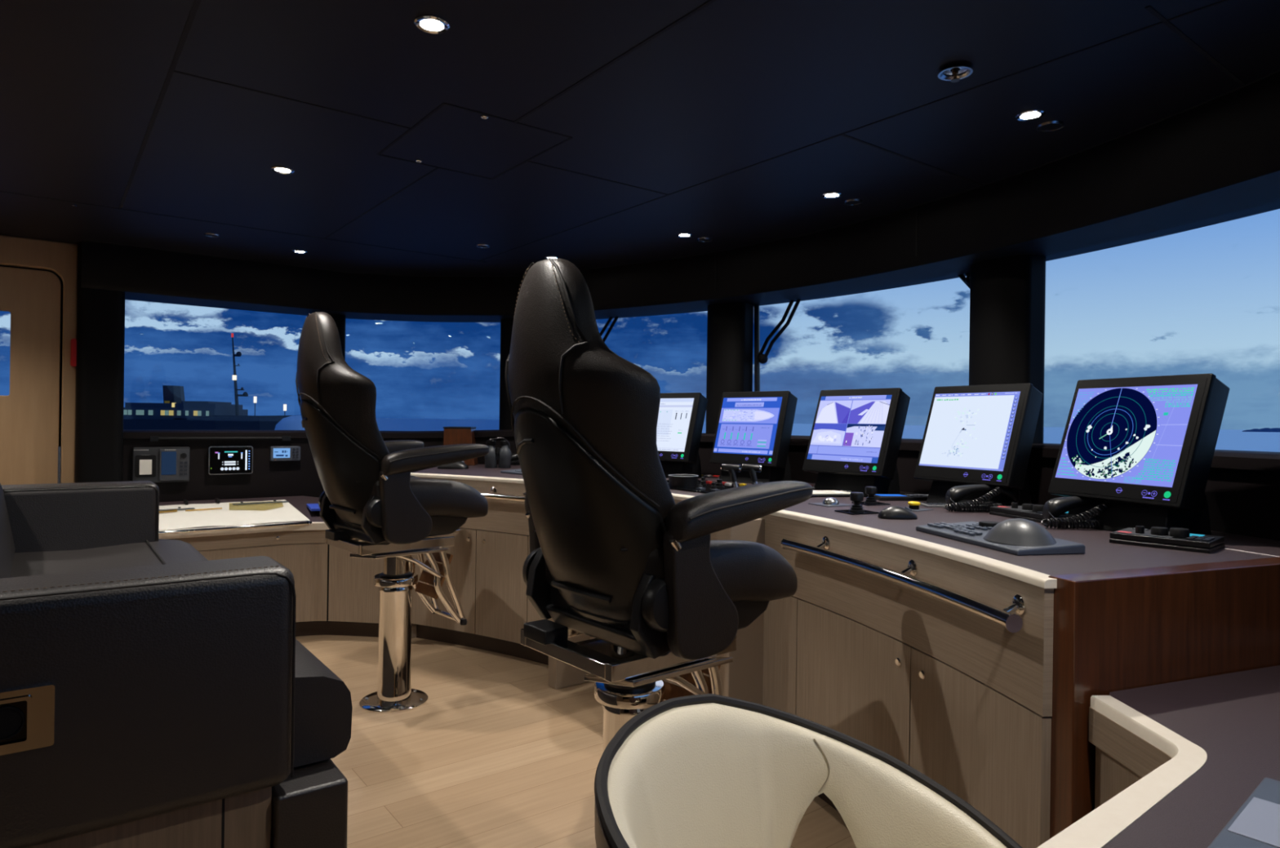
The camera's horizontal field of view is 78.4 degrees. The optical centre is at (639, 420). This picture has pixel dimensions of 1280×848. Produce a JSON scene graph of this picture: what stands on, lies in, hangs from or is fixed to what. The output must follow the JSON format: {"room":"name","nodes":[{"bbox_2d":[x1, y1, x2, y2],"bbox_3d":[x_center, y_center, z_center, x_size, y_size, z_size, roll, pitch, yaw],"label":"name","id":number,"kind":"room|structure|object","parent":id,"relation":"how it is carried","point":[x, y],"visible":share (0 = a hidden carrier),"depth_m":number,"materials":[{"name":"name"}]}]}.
{"room":"control cabin","nodes":[
{"label":"control cabin","id":0,"kind":"room"},
{"bbox_2d":[0,235,77,483],"bbox_3d":[-3.997,0.089,3.558,2.338,2.115,0.050,1,0,-37],"label":"door frame","id":1,"kind":"structure","parent":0,"point":[60,258],"depth_m":4.21,"materials":[{"name":"brown wood"}]},
{"bbox_2d":[0,265,62,484],"bbox_3d":[-3.426,0.154,4.006,0.800,1.970,0.067,1,0,-37],"label":"door","id":2,"kind":"structure","parent":1,"relation":"in","point":[30,415],"depth_m":4.14,"materials":[{"name":"brown wood"}]},
{"bbox_2d":[70,338,76,367],"bbox_3d":[-3.042,-0.366,4.220,0.030,0.150,0.045,1,0,-37],"label":"box","id":3,"kind":"object","parent":1,"relation":"attached to","point":[73,341],"visible":0.96,"depth_m":4.20,"materials":[{"name":"red plastic"}]},
{"bbox_2d":[74,241,124,483],"bbox_3d":[-3.013,0.102,4.369,0.215,2.115,0.340,1,0,-37],"label":"window pillar","id":4,"kind":"structure","parent":1,"relation":"attached to","point":[100,313],"depth_m":4.23,"materials":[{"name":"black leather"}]},
{"bbox_2d":[132,447,190,482],"bbox_3d":[-2.729,0.251,4.480,0.279,0.200,0.048,1,0,-37],"label":"control panel","id":5,"kind":"object","parent":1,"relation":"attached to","point":[153,464],"visible":0.98,"depth_m":4.47,"materials":[{"name":"grey plastic"}]},
{"bbox_2d":[149,435,290,441],"bbox_3d":[-2.479,0.104,4.673,0.745,0.030,0.034,1,0,-37],"label":"window sill","id":6,"kind":"structure","parent":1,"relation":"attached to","point":[153,438],"depth_m":4.64,"materials":[{"name":"black"}]},
{"bbox_2d":[208,445,253,475],"bbox_3d":[-2.451,0.235,4.701,0.239,0.169,0.031,1,0,-37],"label":"panel","id":7,"kind":"object","parent":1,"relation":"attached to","point":[222,460],"visible":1,"depth_m":4.69,"materials":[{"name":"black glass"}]},
{"bbox_2d":[269,446,300,461],"bbox_3d":[-2.205,0.203,4.882,0.174,0.090,0.039,1,0,-37],"label":"receiver","id":8,"kind":"object","parent":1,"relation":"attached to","point":[276,453],"visible":1,"depth_m":4.87,"materials":[{"name":"grey plastic"}]},
{"bbox_2d":[122,429,1279,540],"bbox_3d":[-0.108,0.633,3.001,3.170,1.132,6.080,1,0,-37],"label":"wall","id":9,"kind":"structure","parent":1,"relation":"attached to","point":[1242,489],"depth_m":4.39,"materials":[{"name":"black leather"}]},
{"bbox_2d":[295,635,856,847],"bbox_3d":[-1.060,1.206,2.284,5.500,0.040,6.300,1,0,-37],"label":"floor","id":10,"kind":"structure","parent":0,"point":[495,756],"depth_m":2.77,"materials":[{"name":"brown wood"}]},
{"bbox_2d":[0,480,352,847],"bbox_3d":[-1.696,0.627,1.776,1.464,1.100,2.130,1,0,-37],"label":"sofa","id":11,"kind":"object","parent":10,"relation":"on","point":[155,692],"visible":1,"depth_m":1.22,"materials":[{"name":"black leather"}]},
{"bbox_2d":[0,483,15,577],"bbox_3d":[-1.643,0.342,1.820,0.270,0.528,1.760,1,0,-37],"label":"cushion","id":12,"kind":"object","parent":11,"relation":"on","point":[7,496],"depth_m":2.40,"materials":[{"name":"black leather"}]},
{"bbox_2d":[0,700,26,744],"bbox_3d":[-0.891,0.412,1.058,0.108,0.060,0.004,1,0,-37],"label":"socket","id":13,"kind":"object","parent":11,"relation":"attached to","point":[13,713],"depth_m":1.08,"materials":[{"name":"black plastic"}]},
{"bbox_2d":[9,538,352,767],"bbox_3d":[-1.346,0.525,2.047,0.582,0.163,1.920,1,0,-37],"label":"seat cushion","id":14,"kind":"object","parent":11,"relation":"on","point":[323,708],"depth_m":1.56,"materials":[{"name":"black leather"}]},
{"bbox_2d":[158,495,382,637],"bbox_3d":[-2.112,0.821,4.272,1.500,0.701,1.054,1,0,-37],"label":"base cabinet","id":15,"kind":"object","parent":10,"relation":"on","point":[336,593],"depth_m":4.25,"materials":[{"name":"brown wood"}]},
{"bbox_2d":[159,499,310,530],"bbox_3d":[-2.327,0.509,4.272,0.870,0.069,0.570,1,0,-37],"label":"chart","id":16,"kind":"object","parent":15,"relation":"on","point":[230,514],"visible":0.84,"depth_m":4.30,"materials":[{"name":"paper"}]},
{"bbox_2d":[159,509,177,513],"bbox_3d":[-2.553,0.486,4.215,0.122,0.014,0.040,1,0,-37],"label":"divider","id":17,"kind":"object","parent":16,"relation":"on","point":[172,510],"visible":0.65,"depth_m":4.23,"materials":[{"name":"gold metal"}]},
{"bbox_2d":[159,506,194,511],"bbox_3d":[-2.587,0.479,4.259,0.302,0.011,0.058,1,0,-37],"label":"ruler","id":18,"kind":"object","parent":16,"relation":"on","point":[179,508],"visible":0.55,"depth_m":4.30,"materials":[{"name":"grey metal"}]},
{"bbox_2d":[183,499,187,505],"bbox_3d":[-2.575,0.461,4.453,0.012,0.024,0.080,1,0,-37],"label":"paper clip","id":19,"kind":"object","parent":16,"relation":"attached to","point":[185,501],"visible":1,"depth_m":4.42,"materials":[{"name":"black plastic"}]},
{"bbox_2d":[185,507,222,511],"bbox_3d":[-2.408,0.489,4.338,0.181,0.009,0.023,1,0,-37],"label":"pencil","id":20,"kind":"object","parent":16,"relation":"on","point":[214,508],"visible":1,"depth_m":4.34,"materials":[{"name":"orange wood"}]},
{"bbox_2d":[214,497,219,503],"bbox_3d":[-2.448,0.463,4.550,0.012,0.024,0.080,1,0,-37],"label":"paper clip","id":21,"kind":"object","parent":16,"relation":"attached to","point":[217,500],"visible":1,"depth_m":4.53,"materials":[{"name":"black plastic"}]},
{"bbox_2d":[232,500,288,504],"bbox_3d":[-2.225,0.477,4.609,0.302,0.011,0.058,1,0,-37],"label":"ruler","id":22,"kind":"object","parent":16,"relation":"on","point":[274,501],"visible":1,"depth_m":4.60,"materials":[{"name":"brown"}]},
{"bbox_2d":[306,503,319,511],"bbox_3d":[-1.807,0.500,4.572,0.259,0.016,0.299,1,0,-37],"label":"folder","id":23,"kind":"object","parent":15,"relation":"on","point":[313,507],"visible":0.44,"depth_m":4.50,"materials":[{"name":"blue"}]},
{"bbox_2d":[295,311,489,713],"bbox_3d":[-1.063,0.380,3.291,0.715,1.611,0.678,1,0,-42],"label":"chair","id":24,"kind":"object","parent":10,"relation":"on","point":[371,495],"visible":1,"depth_m":3.08,"materials":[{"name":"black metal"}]},
{"bbox_2d":[370,475,488,518],"bbox_3d":[-0.990,0.315,3.356,0.522,0.194,0.518,1,0,-42],"label":"seat cushion","id":25,"kind":"object","parent":24,"relation":"on","point":[440,498],"depth_m":3.19,"materials":[{"name":"black leather"}]},
{"bbox_2d":[411,476,549,665],"bbox_3d":[-0.620,0.750,4.078,0.860,0.882,1.114,1,0,-37],"label":"base cabinet","id":26,"kind":"object","parent":10,"relation":"on","point":[490,552],"depth_m":4.00,"materials":[{"name":"brown wood"}]},
{"bbox_2d":[547,617,590,689],"bbox_3d":[-0.242,0.764,3.628,0.370,0.866,0.070,1,0,-37],"label":"console fin","id":27,"kind":"object","parent":10,"relation":"on","point":[562,674],"visible":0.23,"depth_m":3.53,"materials":[{"name":"brown wood"}]},
{"bbox_2d":[589,499,716,687],"bbox_3d":[0.260,0.762,3.339,0.476,0.882,1.074,1,0,-37],"label":"base cabinet","id":28,"kind":"object","parent":10,"relation":"on","point":[713,535],"visible":0.02,"depth_m":3.03,"materials":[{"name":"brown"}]},
{"bbox_2d":[504,257,814,753],"bbox_3d":[-0.002,0.414,2.013,0.709,1.573,0.678,1,0,-40],"label":"chair","id":29,"kind":"object","parent":10,"relation":"on","point":[613,559],"visible":0.94,"depth_m":1.76,"materials":[{"name":"black leather"}]},
{"bbox_2d":[545,540,797,609],"bbox_3d":[0.070,0.369,2.074,0.522,0.194,0.518,1,0,-40],"label":"seat cushion","id":30,"kind":"object","parent":29,"relation":"on","point":[753,575],"depth_m":1.88,"materials":[{"name":"black leather"}]},
{"bbox_2d":[715,517,764,705],"bbox_3d":[0.425,0.773,2.772,0.370,0.866,0.070,1,0,-37],"label":"cabinet","id":31,"kind":"object","parent":10,"relation":"on","point":[742,678],"visible":0.02,"depth_m":2.68,"materials":[{"name":"brown wood"}]},
{"bbox_2d":[594,693,1022,847],"bbox_3d":[0.274,0.814,0.965,0.655,0.780,0.734,1,0,15],"label":"tub chair","id":32,"kind":"object","parent":10,"relation":"on","point":[706,771],"visible":1,"depth_m":1.23,"materials":[{"name":"beige leather"}]},
{"bbox_2d":[761,515,1053,847],"bbox_3d":[0.762,0.769,2.244,0.909,0.882,1.220,1,0,-37],"label":"base cabinet","id":33,"kind":"object","parent":10,"relation":"on","point":[963,700],"depth_m":1.96,"materials":[{"name":"brown wood"}]},
{"bbox_2d":[410,464,1279,588],"bbox_3d":[0.218,0.304,3.533,1.504,0.061,4.440,1,0,-37],"label":"countertop","id":34,"kind":"structure","parent":33,"relation":"on","point":[1100,555],"depth_m":2.04,"materials":[{"name":"grey laminate"}]},
{"bbox_2d":[437,461,468,469],"bbox_3d":[-1.112,0.255,4.672,0.179,0.057,0.104,1,0,0],"label":"computer mouse","id":35,"kind":"object","parent":34,"relation":"on","point":[460,464],"visible":0.77,"depth_m":4.63,"materials":[{"name":"black plastic"}]},
{"bbox_2d":[443,426,478,466],"bbox_3d":[-1.167,0.162,5.147,0.205,0.245,0.305,1,0,-5],"label":"box","id":36,"kind":"object","parent":34,"relation":"on","point":[452,435],"visible":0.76,"depth_m":5.01,"materials":[{"name":"brown wood"}]},
{"bbox_2d":[484,437,511,468],"bbox_3d":[-0.869,0.194,4.805,0.164,0.188,0.080,1,0,0],"label":"binoculars","id":37,"kind":"object","parent":34,"relation":"on","point":[503,454],"visible":0.93,"depth_m":4.78,"materials":[{"name":"black plastic"}]},
{"bbox_2d":[500,468,522,475],"bbox_3d":[-0.608,0.276,4.307,0.148,0.032,0.336,1,0,-44],"label":"keyboard","id":38,"kind":"object","parent":34,"relation":"on","point":[518,471],"visible":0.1,"depth_m":4.32,"materials":[{"name":"grey plastic"}]},
{"bbox_2d":[511,453,519,465],"bbox_3d":[-0.764,0.248,5.153,0.250,0.083,0.109,1,0,-17],"label":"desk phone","id":39,"kind":"object","parent":34,"relation":"on","point":[514,456],"visible":0.31,"depth_m":5.13,"materials":[{"name":"black plastic"}]},
{"bbox_2d":[656,392,707,478],"bbox_3d":[0.151,0.075,4.254,0.420,0.453,0.199,1,0,40],"label":"monitor","id":40,"kind":"object","parent":34,"relation":"on","point":[681,417],"visible":0.73,"depth_m":4.15,"materials":[{"name":"black"}]},
{"bbox_2d":[666,476,817,497],"bbox_3d":[0.368,0.282,3.496,0.420,0.046,0.920,1,0,-37],"label":"control panel","id":41,"kind":"object","parent":34,"relation":"on","point":[704,486],"visible":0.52,"depth_m":3.48,"materials":[{"name":"black plastic"}]},
{"bbox_2d":[667,474,697,488],"bbox_3d":[0.194,0.269,3.519,0.137,0.052,0.137,1,0,-37],"label":"knob","id":42,"kind":"object","parent":41,"relation":"attached to","point":[682,481],"visible":0.99,"depth_m":3.46,"materials":[{"name":"black plastic"}]},
{"bbox_2d":[720,463,741,487],"bbox_3d":[0.388,0.237,3.210,0.120,0.120,0.088,1,0,-37],"label":"lever","id":43,"kind":"object","parent":41,"relation":"on","point":[731,468],"visible":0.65,"depth_m":3.20,"materials":[{"name":"black metal"}]},
{"bbox_2d":[741,464,761,484],"bbox_3d":[0.473,0.238,3.223,0.120,0.120,0.088,1,0,-37],"label":"lever","id":44,"kind":"object","parent":41,"relation":"on","point":[752,468],"visible":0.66,"depth_m":3.21,"materials":[{"name":"black metal"}]},
{"bbox_2d":[710,391,797,484],"bbox_3d":[0.574,0.080,3.940,0.199,0.455,0.420,1,0,-43],"label":"monitor","id":45,"kind":"object","parent":34,"relation":"on","point":[753,428],"visible":0.99,"depth_m":3.87,"materials":[{"name":"black"}]},
{"bbox_2d":[808,497,851,506],"bbox_3d":[0.703,0.295,2.893,0.120,0.028,0.110,1,0,-27],"label":"trackball","id":46,"kind":"object","parent":34,"relation":"on","point":[829,501],"visible":0.99,"depth_m":2.87,"materials":[{"name":"silver metal"}]},
{"bbox_2d":[812,489,851,497],"bbox_3d":[0.775,0.299,3.268,0.220,0.022,0.150,1,0,-9],"label":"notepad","id":47,"kind":"object","parent":34,"relation":"on","point":[843,493],"visible":0.59,"depth_m":3.20,"materials":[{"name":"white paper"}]},
{"bbox_2d":[802,387,910,497],"bbox_3d":[0.925,0.088,3.362,0.209,0.449,0.420,1,0,-36],"label":"monitor","id":48,"kind":"object","parent":34,"relation":"on","point":[854,444],"visible":0.98,"depth_m":3.29,"materials":[{"name":"black plastic"}]},
{"bbox_2d":[834,492,879,515],"bbox_3d":[0.731,0.275,2.649,0.110,0.070,0.100,1,0,-22],"label":"joystick","id":49,"kind":"object","parent":34,"relation":"on","point":[856,508],"visible":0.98,"depth_m":2.63,"materials":[{"name":"black plastic"}]},
{"bbox_2d":[851,486,890,506],"bbox_3d":[0.865,0.279,2.941,0.104,0.066,0.095,1,0,-22],"label":"joystick","id":50,"kind":"object","parent":34,"relation":"on","point":[870,500],"visible":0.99,"depth_m":2.92,"materials":[{"name":"black plastic"}]},
{"bbox_2d":[877,506,917,519],"bbox_3d":[0.823,0.291,2.509,0.120,0.038,0.069,1,0,0],"label":"computer mouse","id":51,"kind":"object","parent":34,"relation":"on","point":[891,512],"visible":1,"depth_m":2.48,"materials":[{"name":"black plastic"}]},
{"bbox_2d":[873,493,928,501],"bbox_3d":[1.058,0.305,3.143,0.250,0.019,0.120,1,0,-6],"label":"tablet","id":52,"kind":"object","parent":34,"relation":"on","point":[885,497],"visible":0.74,"depth_m":3.09,"materials":[{"name":"black plastic"}]},
{"bbox_2d":[920,502,947,507],"bbox_3d":[1.104,0.310,2.889,0.120,0.010,0.070,1,0,0],"label":"keypad","id":53,"kind":"object","parent":34,"relation":"on","point":[926,504],"visible":0.61,"depth_m":2.86,"materials":[{"name":"grey plastic"}]},
{"bbox_2d":[913,382,1043,506],"bbox_3d":[1.255,0.092,2.922,0.206,0.451,0.420,1,0,-28],"label":"monitor","id":54,"kind":"object","parent":34,"relation":"on","point":[973,434],"visible":0.99,"depth_m":2.85,"materials":[{"name":"black"}]},
{"bbox_2d":[997,474,1002,479],"bbox_3d":[1.249,0.195,2.727,0.006,0.018,0.019,1,0,-28],"label":"light","id":55,"kind":"object","parent":54,"relation":"attached to","point":[999,476],"depth_m":2.73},
{"bbox_2d":[943,484,1020,511],"bbox_3d":[1.189,0.270,2.752,0.280,0.093,0.122,1,0,-3],"label":"desk phone","id":56,"kind":"object","parent":34,"relation":"on","point":[954,495],"visible":0.91,"depth_m":2.74,"materials":[{"name":"black plastic"}]},
{"bbox_2d":[915,518,1085,555],"bbox_3d":[0.917,0.277,2.039,0.185,0.072,0.420,1,0,-13],"label":"trackball","id":57,"kind":"object","parent":34,"relation":"on","point":[1015,536],"visible":1,"depth_m":1.90,"materials":[{"name":"grey plastic"}]},
{"bbox_2d":[989,502,1068,524],"bbox_3d":[1.296,0.294,2.558,0.170,0.048,0.250,1,0,-15],"label":"control panel","id":58,"kind":"object","parent":34,"relation":"on","point":[1030,512],"visible":0.69,"depth_m":2.54,"materials":[{"name":"black plastic"}]},
{"bbox_2d":[1040,496,1110,528],"bbox_3d":[1.324,0.271,2.335,0.285,0.095,0.124,1,0,3],"label":"desk phone","id":59,"kind":"object","parent":34,"relation":"on","point":[1053,509],"visible":0.7,"depth_m":2.32,"materials":[{"name":"black plastic"}]},
{"bbox_2d":[1048,373,1229,535],"bbox_3d":[1.444,0.095,2.292,0.212,0.448,0.420,1,0,-20],"label":"monitor","id":60,"kind":"object","parent":34,"relation":"on","point":[1144,446],"visible":1,"depth_m":2.21,"materials":[{"name":"black plastic"}]},
{"bbox_2d":[1164,491,1170,497],"bbox_3d":[1.409,0.197,2.098,0.006,0.018,0.019,1,0,-20],"label":"light","id":61,"kind":"object","parent":60,"relation":"attached to","point":[1166,494],"depth_m":2.10,"materials":[{"name":"green plastic"}]},
{"bbox_2d":[1109,525,1224,553],"bbox_3d":[1.353,0.294,2.018,0.170,0.048,0.215,1,0,-43],"label":"control panel","id":62,"kind":"object","parent":34,"relation":"on","point":[1177,539],"visible":1,"depth_m":1.97,"materials":[{"name":"black plastic"}]},
{"bbox_2d":[1036,665,1279,847],"bbox_3d":[1.299,0.875,1.105,2.016,0.685,1.174,1,0,-37],"label":"desk","id":63,"kind":"object","parent":10,"relation":"on","point":[1175,762],"visible":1,"depth_m":1.30,"materials":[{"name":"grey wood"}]},
{"bbox_2d":[1207,777,1279,847],"bbox_3d":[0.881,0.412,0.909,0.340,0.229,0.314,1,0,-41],"label":"book","id":64,"kind":"object","parent":63,"relation":"on","point":[1255,824],"visible":1,"depth_m":1.00,"materials":[{"name":"grey"}]},
{"bbox_2d":[1048,557,1279,839],"bbox_3d":[1.488,0.768,1.796,1.450,0.904,0.062,1,0,-22],"label":"end panel","id":65,"kind":"object","parent":10,"relation":"on","point":[1121,629],"visible":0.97,"depth_m":1.57,"materials":[{"name":"brown wood"}]},
{"bbox_2d":[0,0,1279,276],"bbox_3d":[-1.030,-0.953,2.284,5.500,0.052,6.300,1,0,-37],"label":"ceiling","id":66,"kind":"structure","parent":0,"point":[613,131],"depth_m":2.32,"materials":[{"name":"black paint"}]},
{"bbox_2d":[204,233,219,237],"bbox_3d":[-2.172,-0.942,3.984,0.070,0.005,0.070,1,0,-37],"label":"ceiling speaker","id":67,"kind":"object","parent":66,"relation":"attached to","point":[212,235],"visible":1,"depth_m":3.98,"materials":[{"name":"black"}]},
{"bbox_2d":[271,165,294,173],"bbox_3d":[-1.326,-0.930,2.914,0.080,0.006,0.080,1,0,-37],"label":"recessed light","id":68,"kind":"object","parent":66,"relation":"in","point":[282,170],"visible":1,"depth_m":2.91,"materials":[{"name":"silver metal"}]},
{"bbox_2d":[292,249,307,253],"bbox_3d":[-1.886,-0.938,4.354,0.080,0.006,0.080,1,0,-37],"label":"recessed light","id":69,"kind":"object","parent":66,"relation":"in","point":[300,251],"visible":1,"depth_m":4.35,"materials":[{"name":"silver metal"}]},
{"bbox_2d":[413,14,449,33],"bbox_3d":[-0.482,-0.919,1.821,0.080,0.006,0.080,1,0,-37],"label":"recessed light","id":70,"kind":"object","parent":66,"relation":"in","point":[430,24],"visible":1,"depth_m":1.82,"materials":[{"name":"silver metal"}]},
{"bbox_2d":[475,244,489,248],"bbox_3d":[-0.830,-0.924,4.154,0.070,0.005,0.070,1,0,-37],"label":"ceiling speaker","id":71,"kind":"object","parent":66,"relation":"attached to","point":[480,246],"visible":1,"depth_m":4.15,"materials":[{"name":"black"}]},
{"bbox_2d":[480,115,488,119],"bbox_3d":[-0.470,-0.918,2.374,0.022,0.006,0.022,1,0,-37],"label":"hatch catch","id":72,"kind":"object","parent":66,"relation":"attached to","point":[483,117],"visible":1,"depth_m":2.37,"materials":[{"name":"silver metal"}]},
{"bbox_2d":[544,256,559,259],"bbox_3d":[-0.497,-0.919,4.431,0.080,0.006,0.080,1,0,-37],"label":"recessed light","id":73,"kind":"object","parent":66,"relation":"in","point":[545,257],"visible":0.7,"depth_m":4.41,"materials":[{"name":"white glass"}]},
{"bbox_2d":[676,232,693,237],"bbox_3d":[0.218,-0.909,3.847,0.080,0.006,0.080,1,0,-37],"label":"recessed light","id":74,"kind":"object","parent":66,"relation":"in","point":[682,234],"visible":1,"depth_m":3.84,"materials":[{"name":"white glass"}]},
{"bbox_2d":[697,237,712,242],"bbox_3d":[0.324,-0.908,3.940,0.078,0.006,0.078,1,0,-37],"label":"ceiling speaker","id":75,"kind":"object","parent":66,"relation":"attached to","point":[701,239],"visible":1,"depth_m":3.93,"materials":[{"name":"black"}]},
{"bbox_2d":[698,239,710,241],"bbox_3d":[0.324,-0.909,3.940,0.060,0.004,0.060,1,0,-37],"label":"grille","id":76,"kind":"object","parent":75,"relation":"attached to","point":[700,240],"depth_m":3.95,"materials":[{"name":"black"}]},
{"bbox_2d":[822,191,842,198],"bbox_3d":[0.768,-0.902,3.140,0.080,0.006,0.080,1,0,-37],"label":"recessed light","id":77,"kind":"object","parent":66,"relation":"in","point":[829,194],"visible":1,"depth_m":3.13,"materials":[{"name":"silver metal"}]},
{"bbox_2d":[844,199,863,205],"bbox_3d":[0.880,-0.900,3.236,0.078,0.006,0.078,1,0,-37],"label":"ceiling speaker","id":78,"kind":"object","parent":66,"relation":"attached to","point":[851,202],"visible":1,"depth_m":3.23,"materials":[{"name":"black"}]},
{"bbox_2d":[846,200,860,204],"bbox_3d":[0.880,-0.901,3.236,0.060,0.004,0.060,1,0,-37],"label":"grille","id":79,"kind":"object","parent":78,"relation":"attached to","point":[848,202],"depth_m":3.24,"materials":[{"name":"black"}]},
{"bbox_2d":[937,64,973,82],"bbox_3d":[0.810,-0.889,2.018,0.084,0.030,0.084,1,0,-37],"label":"sprinkler","id":80,"kind":"object","parent":66,"relation":"attached to","point":[945,74],"visible":1,"depth_m":2.02,"materials":[{"name":"silver metal"}]},
{"bbox_2d":[1015,109,1045,121],"bbox_3d":[1.146,-0.897,2.306,0.080,0.006,0.080,1,0,-37],"label":"recessed light","id":81,"kind":"object","parent":66,"relation":"in","point":[1031,114],"visible":1,"depth_m":2.30,"materials":[{"name":"silver metal"}]},
{"bbox_2d":[1036,120,1065,132],"bbox_3d":[1.250,-0.895,2.389,0.078,0.006,0.078,1,0,-37],"label":"ceiling speaker","id":82,"kind":"object","parent":66,"relation":"attached to","point":[1052,126],"visible":1,"depth_m":2.38,"materials":[{"name":"black metal"}]},
{"bbox_2d":[1040,124,1062,130],"bbox_3d":[1.250,-0.896,2.389,0.060,0.004,0.060,1,0,-37],"label":"grille","id":83,"kind":"object","parent":82,"relation":"attached to","point":[1042,126],"depth_m":2.39,"materials":[{"name":"black metal"}]},
{"bbox_2d":[80,70,1279,322],"bbox_3d":[-0.087,-0.943,3.001,3.170,0.547,6.080,1,0,-37],"label":"wall","id":84,"kind":"structure","parent":0,"point":[1216,160],"depth_m":3.43,"materials":[{"name":"black paint"}]},
{"bbox_2d":[328,313,346,359],"bbox_3d":[-2.058,-0.313,5.168,0.216,0.826,0.201,1,0,-37],"label":"trim","id":85,"kind":"structure","parent":84,"relation":"attached to","point":[340,320],"depth_m":5.14,"materials":[{"name":"black leather"}]},
{"bbox_2d":[498,318,514,430],"bbox_3d":[-0.798,-0.296,5.291,0.262,0.826,0.260,1,0,-37],"label":"trim","id":86,"kind":"structure","parent":84,"relation":"attached to","point":[506,324],"depth_m":5.22,"materials":[{"name":"black leather"}]},
{"bbox_2d":[600,316,618,342],"bbox_3d":[-0.323,-0.318,5.155,0.188,0.788,0.394,1,0,-37],"label":"windshield wiper","id":87,"kind":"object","parent":84,"relation":"in","point":[610,319],"depth_m":5.09,"materials":[{"name":"black metal"}]},
{"bbox_2d":[706,302,753,434],"bbox_3d":[0.511,-0.278,4.490,0.204,0.826,0.269,1,0,-37],"label":"trim","id":88,"kind":"structure","parent":84,"relation":"attached to","point":[730,326],"depth_m":4.40,"materials":[{"name":"black leather"}]},
{"bbox_2d":[753,299,800,391],"bbox_3d":[0.756,-0.315,4.345,0.070,0.775,0.326,1,0,-37],"label":"windshield wiper","id":89,"kind":"object","parent":84,"relation":"in","point":[759,357],"depth_m":4.41,"materials":[{"name":"black metal"}]},
{"bbox_2d":[957,272,970,288],"bbox_3d":[1.465,-0.584,3.422,0.056,0.184,0.215,1,0,-37],"label":"windshield wiper","id":90,"kind":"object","parent":84,"relation":"in","point":[966,280],"depth_m":3.44,"materials":[{"name":"black metal"}]},
{"bbox_2d":[968,254,1045,443],"bbox_3d":[1.492,-0.265,3.205,0.206,0.826,0.298,1,0,-37],"label":"window pillar","id":91,"kind":"structure","parent":84,"relation":"attached to","point":[1007,295],"depth_m":3.09,"materials":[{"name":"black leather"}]},
{"label":"outside","id":92,"kind":"structure","parent":0,"visible":0},
{"bbox_2d":[376,417,1279,452],"bbox_3d":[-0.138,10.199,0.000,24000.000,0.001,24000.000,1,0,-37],"label":"sea","id":93,"kind":"structure","parent":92,"point":[1228,439],"depth_m":988.87,"materials":[{"name":"blue liquid"}]},
{"bbox_2d":[123,333,291,430],"bbox_3d":[-102.536,-5.437,180.000,66.600,29.505,18.000,1,0,0],"label":"cruise ship","id":94,"kind":"object","parent":93,"relation":"on","point":[175,413],"visible":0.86,"depth_m":172.62,"materials":[{"name":"black"}]},
{"bbox_2d":[232,375,236,380],"bbox_3d":[-92.802,-9.887,179.700,0.700,1.100,0.500,1,0,0],"label":"lamp","id":95,"kind":"object","parent":94,"relation":"attached to","point":[234,377],"depth_m":179.45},
{"bbox_2d":[253,396,257,415],"bbox_3d":[-97.121,1.371,198.000,0.600,15.036,0.600,1,0,-37],"label":"mast","id":96,"kind":"object","parent":93,"relation":"on","point":[255,397],"visible":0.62,"depth_m":197.81,"materials":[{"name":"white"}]},
{"bbox_2d":[283,404,286,415],"bbox_3d":[-89.585,2.412,198.000,0.600,13.157,0.600,1,0,-37],"label":"mast","id":97,"kind":"object","parent":93,"relation":"on","point":[284,405],"visible":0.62,"depth_m":197.86,"materials":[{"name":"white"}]},
{"bbox_2d":[274,415,305,430],"bbox_3d":[-3.964,5.041,9.000,0.540,10.211,0.540,1,0,-37],"label":"dome","id":98,"kind":"object","parent":93,"relation":"on","point":[293,422],"visible":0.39,"depth_m":8.79,"materials":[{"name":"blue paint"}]},
{"bbox_2d":[1242,427,1279,432],"bbox_3d":[2479.671,39.592,3000.000,340.000,26.173,60.000,1,0,0],"label":"island","id":99,"kind":"object","parent":93,"relation":"on","point":[1265,429],"visible":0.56,"depth_m":2988.12,"materials":[{"name":"blue"}]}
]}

